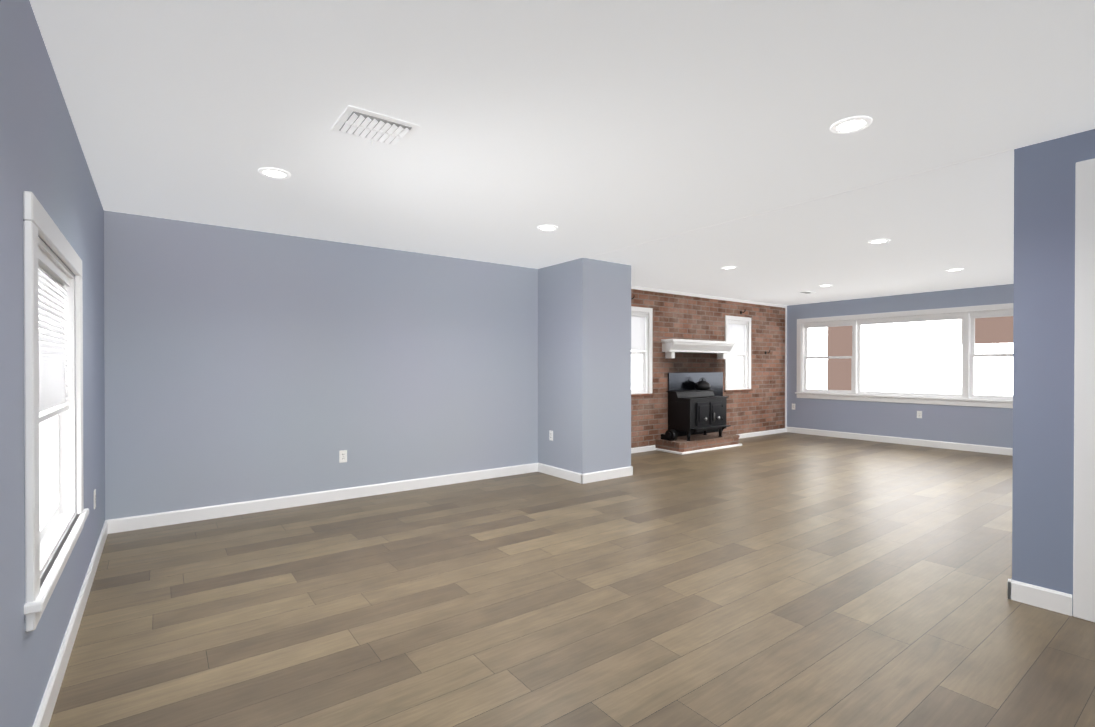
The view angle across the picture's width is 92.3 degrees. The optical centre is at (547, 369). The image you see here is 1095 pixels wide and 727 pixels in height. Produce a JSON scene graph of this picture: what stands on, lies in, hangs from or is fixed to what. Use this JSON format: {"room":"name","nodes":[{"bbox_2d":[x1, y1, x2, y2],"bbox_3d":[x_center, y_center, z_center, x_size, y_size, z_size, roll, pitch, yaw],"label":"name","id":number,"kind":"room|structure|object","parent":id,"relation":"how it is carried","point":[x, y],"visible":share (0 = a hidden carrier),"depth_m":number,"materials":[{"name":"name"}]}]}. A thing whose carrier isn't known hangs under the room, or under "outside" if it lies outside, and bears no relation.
{"room":"empty living room","nodes":[
{"label":"empty living room","id":0,"kind":"room"},
{"bbox_2d":[0,0,104,726],"bbox_3d":[-1.550,0.035,1.407,0.160,2.440,6.570,0,0,-36],"label":"wall","id":1,"kind":"structure","parent":0,"point":[43,159],"depth_m":1.70,"materials":[{"name":"blue paint"}]},
{"bbox_2d":[23,191,88,631],"bbox_3d":[-2.029,0.127,2.092,0.202,1.350,1.340,0,0,-36],"label":"window","id":2,"kind":"structure","parent":1,"relation":"in","point":[56,514],"depth_m":2.17,"materials":[{"name":"white"}]},
{"bbox_2d":[33,520,108,726],"bbox_3d":[-1.480,1.203,1.465,0.015,0.105,6.250,0,0,-36],"label":"baseboard","id":3,"kind":"structure","parent":1,"relation":"attached to","point":[44,714],"depth_m":2.26,"materials":[{"name":"white wood"}]},
{"bbox_2d":[94,489,95,508],"bbox_3d":[-2.845,0.815,3.308,0.008,0.116,0.072,0,0,-36],"label":"electrical outlet","id":4,"kind":"object","parent":1,"relation":"attached to","point":[94,498],"visible":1,"depth_m":3.30,"materials":[{"name":"white plastic"}]},
{"bbox_2d":[104,210,537,519],"bbox_3d":[-1.776,0.014,5.224,4.010,2.440,0.160,0,0,-36],"label":"wall","id":5,"kind":"structure","parent":0,"point":[242,365],"depth_m":4.76,"materials":[{"name":"blue paint"}]},
{"bbox_2d":[109,463,536,533],"bbox_3d":[-1.711,1.182,5.169,3.980,0.105,0.015,0,0,-36],"label":"baseboard","id":6,"kind":"structure","parent":5,"relation":"attached to","point":[131,523],"depth_m":4.76,"materials":[{"name":"white wood"}]},
{"bbox_2d":[339,450,346,462],"bbox_3d":[-1.942,0.825,5.001,0.072,0.116,0.008,0,0,-36],"label":"electrical outlet","id":7,"kind":"object","parent":5,"relation":"attached to","point":[342,456],"visible":1,"depth_m":5.00,"materials":[{"name":"white plastic"}]},
{"bbox_2d":[29,0,1094,305],"bbox_3d":[2.494,-1.261,4.552,10.690,0.122,7.120,0,0,-36],"label":"ceiling","id":8,"kind":"structure","parent":0,"point":[589,128],"depth_m":2.56,"materials":[{"name":"white paint"}]},
{"bbox_2d":[258,167,290,178],"bbox_3d":[-1.655,-1.190,3.193,0.180,0.010,0.180,0,0,-36],"label":"recessed light","id":9,"kind":"object","parent":8,"relation":"in","point":[275,173],"visible":1,"depth_m":3.18,"materials":[{"name":"white plastic"}]},
{"bbox_2d":[331,105,419,146],"bbox_3d":[-0.846,-1.174,2.585,0.340,0.034,0.300,0,0,-36],"label":"ceiling vent","id":10,"kind":"object","parent":8,"relation":"in","point":[366,124],"visible":1,"depth_m":2.55,"materials":[{"name":"white"}]},
{"bbox_2d":[537,225,557,230],"bbox_3d":[0.001,-1.197,4.452,0.180,0.010,0.180,0,0,-36],"label":"recessed light","id":11,"kind":"object","parent":8,"relation":"in","point":[547,227],"visible":0.94,"depth_m":4.43,"materials":[{"name":"white plastic"}]},
{"bbox_2d":[721,266,736,268],"bbox_3d":[2.151,-1.207,6.237,0.180,0.010,0.180,0,0,-36],"label":"recessed light","id":12,"kind":"object","parent":8,"relation":"in","point":[729,267],"visible":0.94,"depth_m":6.22,"materials":[{"name":"white plastic"}]},
{"bbox_2d":[797,291,815,293],"bbox_3d":[4.087,-1.218,8.312,0.300,0.010,0.160,0,0,-36],"label":"ceiling vent","id":13,"kind":"object","parent":8,"relation":"in","point":[806,292],"visible":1,"depth_m":8.29,"materials":[{"name":"white"}]},
{"bbox_2d":[830,116,871,133],"bbox_3d":[1.474,-1.186,2.557,0.180,0.010,0.180,0,0,-36],"label":"recessed light","id":14,"kind":"object","parent":8,"relation":"in","point":[851,124],"visible":1,"depth_m":2.55,"materials":[{"name":"white plastic"}]},
{"bbox_2d":[868,239,889,243],"bbox_3d":[3.104,-1.199,4.928,0.180,0.010,0.180,0,0,-36],"label":"recessed light","id":15,"kind":"object","parent":8,"relation":"in","point":[877,241],"visible":1,"depth_m":4.93,"materials":[{"name":"white plastic"}]},
{"bbox_2d":[945,268,963,270],"bbox_3d":[4.932,-1.208,6.376,0.180,0.010,0.180,0,0,-36],"label":"recessed light","id":16,"kind":"object","parent":8,"relation":"in","point":[956,269],"visible":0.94,"depth_m":6.35,"materials":[{"name":"white plastic"}]},
{"bbox_2d":[48,432,1094,726],"bbox_3d":[2.536,1.296,4.846,12.890,0.120,9.320,0,0,-36],"label":"floor","id":17,"kind":"structure","parent":0,"point":[788,580],"depth_m":2.75,"materials":[{"name":"brown wood"}]},
{"bbox_2d":[655,432,739,451],"bbox_3d":[2.372,1.134,8.207,1.464,0.165,0.510,0,0,-36],"label":"hearth","id":18,"kind":"object","parent":17,"relation":"on","point":[696,442],"visible":0.85,"depth_m":7.93,"materials":[{"name":"brick"}]},
{"bbox_2d":[661,429,677,440],"bbox_3d":[1.814,0.973,7.872,0.135,0.160,0.250,0,0,-36],"label":"kettle","id":19,"kind":"object","parent":18,"relation":"on","point":[670,435],"visible":1,"depth_m":7.80,"materials":[{"name":"black metal"}]},
{"bbox_2d":[666,390,730,440],"bbox_3d":[2.335,0.688,8.112,0.930,0.727,0.540,0,0,-36],"label":"stove","id":20,"kind":"object","parent":18,"relation":"on","point":[691,411],"visible":0.88,"depth_m":7.92,"materials":[{"name":"black metal"}]},
{"bbox_2d":[694,378,710,389],"bbox_3d":[2.451,0.224,8.368,0.297,0.195,0.251,0,0,-36],"label":"kettle","id":21,"kind":"object","parent":20,"relation":"on","point":[702,385],"visible":1,"depth_m":8.29,"materials":[{"name":"black metal"}]},
{"bbox_2d":[677,443,741,454],"bbox_3d":[2.522,1.204,8.004,1.480,0.030,0.020,0,0,-36],"label":"baseboard","id":22,"kind":"structure","parent":17,"relation":"on","point":[740,444],"depth_m":7.93,"materials":[{"name":"white wood"}]},
{"bbox_2d":[538,258,630,473],"bbox_3d":[0.302,0.007,6.409,0.740,2.440,1.260,0,0,-36],"label":"wall","id":23,"kind":"structure","parent":0,"point":[584,360],"depth_m":5.92,"materials":[{"name":"blue paint"}]},
{"bbox_2d":[549,430,552,440],"bbox_3d":[0.042,0.769,6.135,0.008,0.116,0.072,0,0,-36],"label":"electrical outlet","id":24,"kind":"object","parent":23,"relation":"attached to","point":[550,435],"visible":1,"depth_m":6.13,"materials":[{"name":"white plastic"}]},
{"bbox_2d":[537,463,584,483],"bbox_3d":[0.142,1.177,5.997,0.015,0.105,0.805,0,0,-36],"label":"baseboard","id":25,"kind":"structure","parent":23,"relation":"attached to","point":[543,468],"depth_m":5.96,"materials":[{"name":"white wood"}]},
{"bbox_2d":[585,466,632,482],"bbox_3d":[0.681,1.177,5.902,0.720,0.105,0.015,0,0,-36],"label":"baseboard","id":26,"kind":"structure","parent":23,"relation":"attached to","point":[624,471],"depth_m":5.90,"materials":[{"name":"white wood"}]},
{"bbox_2d":[631,289,784,447],"bbox_3d":[2.486,-0.006,8.704,5.500,2.440,0.160,0,0,-36],"label":"brick wall","id":27,"kind":"structure","parent":0,"point":[760,407],"depth_m":8.80,"materials":[{"name":"brown brick"}]},
{"bbox_2d":[631,306,653,396],"bbox_3d":[1.243,-0.266,7.759,0.760,1.310,0.202,0,0,-36],"label":"window","id":28,"kind":"structure","parent":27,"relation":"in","point":[639,328],"depth_m":7.87,"materials":[{"name":"white wood"}]},
{"bbox_2d":[631,445,656,452],"bbox_3d":[0.986,1.168,7.493,1.640,0.105,0.018,0,0,-36],"label":"baseboard","id":29,"kind":"structure","parent":27,"relation":"attached to","point":[646,448],"depth_m":7.81,"materials":[{"name":"white wood"}]},
{"bbox_2d":[657,448,676,453],"bbox_3d":[1.789,1.205,7.768,0.020,0.030,0.450,0,0,-36],"label":"baseboard","id":30,"kind":"structure","parent":27,"relation":"attached to","point":[658,449],"depth_m":7.78,"materials":[{"name":"white wood"}]},
{"bbox_2d":[668,372,722,436],"bbox_3d":[2.415,0.547,8.533,1.380,1.004,0.034,0,0,-36],"label":"shield","id":31,"kind":"object","parent":27,"relation":"attached to","point":[684,381],"visible":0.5,"depth_m":8.46,"materials":[{"name":"black metal"}]},
{"bbox_2d":[661,339,734,358],"bbox_3d":[2.436,-0.319,8.416,1.580,0.290,0.239,0,0,-36],"label":"mantel shelf","id":32,"kind":"object","parent":27,"relation":"attached to","point":[671,347],"visible":1,"depth_m":8.24,"materials":[{"name":"white wood"}]},
{"bbox_2d":[631,286,786,307],"bbox_3d":[2.472,-1.203,8.580,5.340,0.045,0.012,0,0,-36],"label":"trim","id":33,"kind":"structure","parent":27,"relation":"attached to","point":[698,295],"depth_m":8.64,"materials":[{"name":"white wood"}]},
{"bbox_2d":[724,315,752,391],"bbox_3d":[3.303,-0.274,9.279,0.800,1.310,0.202,0,0,-36],"label":"window","id":34,"kind":"structure","parent":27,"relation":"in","point":[737,330],"depth_m":9.34,"materials":[{"name":"white wood"}]},
{"bbox_2d":[737,427,788,438],"bbox_3d":[3.697,1.172,9.494,2.220,0.075,0.018,0,0,-36],"label":"baseboard","id":35,"kind":"structure","parent":27,"relation":"attached to","point":[753,434],"depth_m":9.68,"materials":[{"name":"white wood"}]},
{"bbox_2d":[785,307,786,428],"bbox_3d":[4.603,-0.014,10.159,0.045,2.440,0.012,0,0,-36],"label":"trim","id":36,"kind":"structure","parent":27,"relation":"attached to","point":[785,367],"depth_m":10.15,"materials":[{"name":"white wood"}]},
{"bbox_2d":[787,284,1012,447],"bbox_3d":[6.110,-0.004,8.290,0.160,2.440,4.810,0,0,-36],"label":"wall","id":37,"kind":"structure","parent":0,"point":[987,426],"depth_m":8.61,"materials":[{"name":"blue paint"}]},
{"bbox_2d":[785,427,1012,455],"bbox_3d":[5.986,1.164,8.317,0.015,0.105,4.630,0,0,-36],"label":"baseboard","id":38,"kind":"structure","parent":37,"relation":"attached to","point":[888,439],"depth_m":8.50,"materials":[{"name":"white wood"}]},
{"bbox_2d":[795,303,1012,407],"bbox_3d":[5.876,-0.203,8.570,0.202,1.494,3.690,0,0,-36],"label":"window","id":39,"kind":"structure","parent":37,"relation":"in","point":[967,315],"depth_m":8.54,"materials":[{"name":"white wood"}]},
{"bbox_2d":[917,411,921,417],"bbox_3d":[5.932,0.716,8.393,0.008,0.116,0.072,0,0,-36],"label":"electrical outlet","id":40,"kind":"object","parent":37,"relation":"attached to","point":[919,414],"visible":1,"depth_m":8.39,"materials":[{"name":"white plastic"}]},
{"bbox_2d":[827,316,1012,389],"bbox_3d":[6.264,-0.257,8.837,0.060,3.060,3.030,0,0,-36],"label":"building","id":41,"kind":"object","parent":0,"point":[990,330],"visible":0.21,"depth_m":9.74,"materials":[{"name":"brick"}]},
{"bbox_2d":[1012,129,1094,614],"bbox_3d":[3.181,0.032,2.077,0.130,2.440,2.030,0,0,-36],"label":"wall","id":42,"kind":"structure","parent":0,"point":[1043,368],"depth_m":2.75,"materials":[{"name":"blue paint"}]},
{"bbox_2d":[1008,578,1036,601],"bbox_3d":[4.941,1.184,4.654,6.045,0.105,0.015,0,0,-36],"label":"baseboard","id":43,"kind":"structure","parent":42,"relation":"attached to","point":[1017,590],"depth_m":2.83,"materials":[{"name":"white wood"}]},
{"bbox_2d":[1073,158,1094,621],"bbox_3d":[3.034,0.105,2.261,0.150,2.290,1.080,0,0,-36],"label":"door frame","id":44,"kind":"structure","parent":42,"relation":"attached to","point":[1084,498],"depth_m":2.62,"materials":[{"name":"white wood"}]},
{"label":"outside","id":45,"kind":"structure","parent":0,"visible":0},
{"bbox_2d":[631,350,738,389],"bbox_3d":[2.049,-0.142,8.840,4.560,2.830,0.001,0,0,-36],"label":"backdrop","id":46,"kind":"structure","parent":45,"point":[733,371],"depth_m":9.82,"materials":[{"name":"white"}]},
{"bbox_2d":[807,319,1012,395],"bbox_3d":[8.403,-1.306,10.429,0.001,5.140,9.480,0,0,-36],"label":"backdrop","id":47,"kind":"structure","parent":45,"point":[918,357],"depth_m":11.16,"materials":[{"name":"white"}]}
]}

